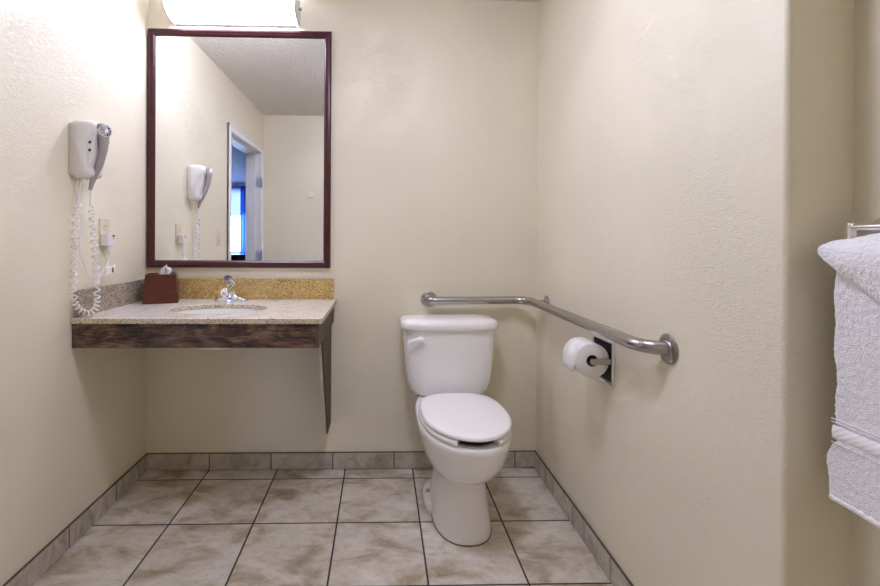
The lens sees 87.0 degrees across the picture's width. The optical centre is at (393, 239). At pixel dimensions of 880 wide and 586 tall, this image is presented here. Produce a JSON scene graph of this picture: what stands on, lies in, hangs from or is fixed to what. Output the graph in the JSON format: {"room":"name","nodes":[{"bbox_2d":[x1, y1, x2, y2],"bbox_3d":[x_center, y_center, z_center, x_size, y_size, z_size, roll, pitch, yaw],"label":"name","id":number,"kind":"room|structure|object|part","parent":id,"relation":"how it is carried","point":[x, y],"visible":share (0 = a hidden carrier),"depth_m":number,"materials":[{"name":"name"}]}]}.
{"room":"hotel bathroom","nodes":[
{"label":"hotel bathroom","id":0,"kind":"room"},
{"bbox_2d":[0,0,148,585],"bbox_3d":[-1.258,-0.034,0.937,0.130,2.387,2.750,0,0,-2],"label":"wall","id":1,"kind":"structure","parent":0,"point":[73,421],"depth_m":1.68,"materials":[{"name":"beige paint"}]},
{"bbox_2d":[2,453,147,585],"bbox_3d":[-1.216,1.115,1.709,0.010,0.080,1.197,0,0,-2],"label":"baseboard","id":2,"kind":"structure","parent":1,"relation":"attached to","point":[32,572],"depth_m":1.76,"materials":[{"name":"tile"}]},
{"bbox_2d":[68,120,115,316],"bbox_3d":[-1.151,-0.081,1.840,0.131,0.747,0.260,0,0,-2],"label":"hair dryer","id":3,"kind":"object","parent":1,"relation":"attached to","point":[88,141],"visible":1,"depth_m":1.74,"materials":[{"name":"white plastic"}]},
{"bbox_3d":[-1.168,0.027,1.758,0.045,0.531,0.112,0,0,21],"label":"coiled cord","id":4,"kind":"part","parent":3,"relation":"part of","materials":[{"name":"white plastic"}]},
{"bbox_3d":[-1.193,-0.033,1.844,0.013,0.411,0.209,0,0,1],"label":"power cord","id":5,"kind":"part","parent":3,"relation":"part of","materials":[{"name":"white plastic"}]},
{"bbox_2d":[97,124,111,137],"bbox_3d":[-1.101,-0.414,1.759,0.023,0.053,0.053,0,0,25],"label":"grille","id":6,"kind":"object","parent":3,"relation":"attached to","point":[103,130],"depth_m":1.75,"materials":[{"name":"white plastic"}]},
{"bbox_2d":[99,218,109,245],"bbox_3d":[-1.216,-0.033,1.948,0.008,0.116,0.072,0,0,-2],"label":"wall outlet","id":7,"kind":"object","parent":1,"relation":"attached to","point":[104,223],"visible":0.7,"depth_m":1.93,"materials":[{"name":"beige plastic"}]},
{"bbox_2d":[103,223,107,230],"bbox_3d":[-1.214,-0.053,1.948,0.002,0.033,0.033,0,0,-2],"label":"socket","id":8,"kind":"object","parent":7,"relation":"attached to","point":[105,225],"depth_m":1.95,"materials":[{"name":"beige plastic"}]},
{"bbox_2d":[32,467,612,585],"bbox_3d":[-0.147,1.191,0.971,2.428,0.050,2.950,0,0,-2],"label":"floor","id":9,"kind":"structure","parent":0,"point":[254,527],"depth_m":1.81,"materials":[{"name":"tile"}]},
{"bbox_2d":[400,314,511,546],"bbox_3d":[0.281,0.769,1.983,0.466,0.792,0.745,0,0,-4],"label":"toilet","id":10,"kind":"object","parent":9,"relation":"on","point":[465,435],"visible":1,"depth_m":1.89,"materials":[{"name":"white ceramic"}]},
{"bbox_3d":[0.105,0.463,2.119,0.070,0.032,0.024,0,0,-4],"label":"flush lever","id":11,"kind":"part","parent":10,"relation":"part of","materials":[{"name":"white plastic"}]},
{"bbox_3d":[0.265,0.580,2.239,0.436,0.314,0.209,0,0,-4],"label":"tank","id":12,"kind":"part","parent":10,"relation":"part of","materials":[{"name":"white ceramic"}]},
{"bbox_3d":[0.267,0.397,2.233,0.466,0.050,0.233,0,0,-4],"label":"tank lid","id":13,"kind":"part","parent":10,"relation":"part of","materials":[{"name":"white ceramic"}]},
{"bbox_3d":[0.281,0.952,1.962,0.368,0.428,0.701,0,0,-4],"label":"bowl","id":14,"kind":"part","parent":10,"relation":"part of","materials":[{"name":"white ceramic"}]},
{"bbox_3d":[0.288,0.725,1.870,0.360,0.024,0.463,0,0,-4],"label":"seat","id":15,"kind":"part","parent":10,"relation":"part of","materials":[{"name":"white plastic"}]},
{"bbox_3d":[0.290,0.700,1.855,0.352,0.018,0.480,0,0,-4],"label":"lid","id":16,"kind":"part","parent":10,"relation":"part of","materials":[{"name":"white plastic"}]},
{"bbox_2d":[147,0,537,452],"bbox_3d":[-0.163,-0.032,2.392,2.398,2.387,0.100,0,0,-2],"label":"wall","id":17,"kind":"structure","parent":0,"point":[434,103],"depth_m":2.35,"materials":[{"name":"beige paint"}]},
{"bbox_2d":[72,307,333,434],"bbox_3d":[-0.760,0.622,2.042,0.930,0.606,0.569,0,0,-2],"label":"support","id":18,"kind":"object","parent":17,"relation":"attached to","point":[318,336],"visible":0.73,"depth_m":1.76,"materials":[{"name":"brown wood"}]},
{"bbox_2d":[70,278,336,323],"bbox_3d":[-0.751,0.257,2.038,0.945,0.124,0.577,0,0,-2],"label":"countertop","id":19,"kind":"structure","parent":18,"relation":"on","point":[278,300],"depth_m":2.07,"materials":[{"name":"stone"}]},
{"bbox_2d":[142,272,179,303],"bbox_3d":[-1.101,0.227,2.196,0.148,0.134,0.148,0,0,-22],"label":"tissue box","id":20,"kind":"object","parent":19,"relation":"on","point":[158,288],"visible":0.99,"depth_m":2.13,"materials":[{"name":"brown wood"}]},
{"bbox_2d":[158,265,171,273],"bbox_3d":[-1.087,0.145,2.195,0.065,0.056,0.025,0,0,-2],"label":"tissue","id":21,"kind":"object","parent":20,"relation":"in","point":[164,270],"visible":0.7,"depth_m":2.19,"materials":[{"name":"white paper"}]},
{"bbox_2d":[178,308,259,349],"bbox_3d":[-0.756,0.395,2.003,0.430,0.150,0.290,0,0,-2],"label":"sink basin","id":22,"kind":"object","parent":19,"relation":"in","point":[221,310],"visible":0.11,"depth_m":2.12,"materials":[{"name":"white ceramic"}]},
{"bbox_2d":[215,275,247,301],"bbox_3d":[-0.776,0.231,2.180,0.158,0.131,0.145,0,0,-2],"label":"faucet","id":23,"kind":"object","parent":19,"relation":"on","point":[229,292],"visible":1,"depth_m":2.19,"materials":[{"name":"silver metal"}]},
{"bbox_3d":[-0.776,0.238,2.180,0.054,0.067,0.145,0,0,-2],"label":"spout","id":24,"kind":"part","parent":23,"relation":"part of","materials":[{"name":"silver metal"}]},
{"bbox_3d":[-0.776,0.200,2.197,0.047,0.069,0.089,0,0,-2],"label":"lever","id":25,"kind":"part","parent":23,"relation":"part of","materials":[{"name":"silver metal"}]},
{"bbox_3d":[-0.299,0.368,2.054,0.011,0.092,0.568,0,0,-2],"label":"panel","id":26,"kind":"part","parent":18,"relation":"part of","materials":[{"name":"brown wood"}]},
{"bbox_3d":[-0.312,0.669,2.153,0.006,0.510,0.370,0,0,-2],"label":"leg panel","id":27,"kind":"part","parent":18,"relation":"part of","materials":[{"name":"brown wood"}]},
{"bbox_2d":[161,0,301,26],"bbox_3d":[-0.785,-1.145,2.259,0.674,0.142,0.124,0,0,-2],"label":"vanity light","id":28,"kind":"object","parent":17,"relation":"attached to","point":[265,13],"visible":1,"depth_m":2.23,"materials":[{"name":"white glass"}]},
{"bbox_3d":[-0.787,-1.146,2.315,0.608,0.142,0.013,0,0,-2],"label":"plate","id":29,"kind":"part","parent":28,"relation":"part of","materials":[{"name":"grey metal"}]},
{"bbox_2d":[147,28,331,267],"bbox_3d":[-0.768,-0.455,2.311,0.909,1.189,0.026,0,0,-2],"label":"wall mirror","id":30,"kind":"object","parent":17,"relation":"attached to","point":[239,136],"visible":1,"depth_m":2.31,"materials":[{"name":"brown mirror"}]},
{"bbox_2d":[178,278,333,298],"bbox_3d":[-0.755,0.245,2.317,0.911,0.102,0.019,0,0,-2],"label":"backsplash","id":31,"kind":"structure","parent":17,"relation":"attached to","point":[189,288],"depth_m":2.31,"materials":[{"name":"yellow stone"}]},
{"bbox_2d":[147,452,533,469],"bbox_3d":[-0.253,1.119,2.338,1.968,0.080,0.010,0,0,-2],"label":"baseboard","id":32,"kind":"structure","parent":17,"relation":"attached to","point":[416,459],"depth_m":2.33,"materials":[{"name":"tile"}]},
{"bbox_2d":[148,450,534,453],"bbox_3d":[-0.253,1.077,2.339,1.968,0.003,0.008,0,0,-2],"label":"trim","id":33,"kind":"structure","parent":17,"relation":"attached to","point":[526,450],"depth_m":2.33,"materials":[{"name":"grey tile"}]},
{"bbox_2d":[482,0,538,1],"bbox_3d":[-0.133,-1.246,0.964,2.428,0.050,2.950,0,0,-2],"label":"ceiling","id":34,"kind":"structure","parent":0,"point":[482,0],"depth_m":2.35,"materials":[{"name":"white paint"}]},
{"bbox_2d":[535,0,879,585],"bbox_3d":[0.891,-0.021,0.995,0.235,2.387,2.750,0,0,-2],"label":"wall","id":35,"kind":"structure","parent":0,"point":[696,159],"depth_m":1.14,"materials":[{"name":"beige paint"}]},
{"bbox_2d":[421,291,677,363],"bbox_3d":[0.653,0.302,1.900,0.480,0.089,1.275,0,0,-28],"label":"grab bar","id":36,"kind":"object","parent":35,"relation":"attached to","point":[666,347],"visible":0.99,"depth_m":1.64,"materials":[{"name":"silver metal"}]},
{"bbox_2d":[534,451,633,585],"bbox_3d":[0.830,1.129,0.992,0.145,0.080,2.740,0,0,-2],"label":"baseboard","id":37,"kind":"structure","parent":35,"relation":"attached to","point":[604,560],"depth_m":1.78,"materials":[{"name":"tile"}]},
{"bbox_2d":[587,332,614,387],"bbox_3d":[0.712,0.426,1.653,0.083,0.158,0.168,0,0,-2],"label":"toilet paper holder","id":38,"kind":"object","parent":35,"relation":"attached to","point":[608,377],"visible":0.48,"depth_m":1.60,"materials":[{"name":"silver metal"}]},
{"bbox_2d":[562,337,608,377],"bbox_3d":[0.683,0.417,1.645,0.123,0.120,0.107,0,0,-2],"label":"toilet paper roll","id":39,"kind":"object","parent":38,"relation":"on","point":[576,351],"visible":0.97,"depth_m":1.59,"materials":[{"name":"white paper"}]},
{"bbox_3d":[0.713,0.417,1.581,0.081,0.021,0.012,0,0,-2],"label":"arm","id":40,"kind":"part","parent":38,"relation":"part of","materials":[{"name":"silver metal"}]},
{"bbox_3d":[0.752,0.426,1.652,0.002,0.138,0.144,0,0,-2],"label":"recess panel","id":41,"kind":"part","parent":38,"relation":"part of","materials":[{"name":"black"}]},
{"bbox_2d":[845,218,879,238],"bbox_3d":[0.885,-0.009,0.566,0.069,0.064,0.628,0,0,-2],"label":"towel bar","id":42,"kind":"object","parent":35,"relation":"attached to","point":[851,229],"visible":0.68,"depth_m":0.85,"materials":[{"name":"silver metal"}]},
{"bbox_2d":[826,272,879,528],"bbox_3d":[0.852,0.245,0.695,0.056,0.493,0.374,0,0,-2],"label":"bath towel","id":43,"kind":"object","parent":42,"relation":"hanging from","point":[853,461],"visible":0.81,"depth_m":0.82,"materials":[{"name":"white fabric"}]},
{"bbox_2d":[817,233,879,301],"bbox_3d":[0.857,0.079,0.737,0.106,0.192,0.296,0,0,-2],"label":"hand towel","id":44,"kind":"object","parent":43,"relation":"on","point":[857,259],"visible":1,"depth_m":0.81,"materials":[{"name":"white fabric"}]},
{"bbox_3d":[0.857,-0.023,0.565,0.013,0.013,0.592,0,0,-2],"label":"rail","id":45,"kind":"part","parent":42,"relation":"part of","materials":[{"name":"silver metal"}]}
]}

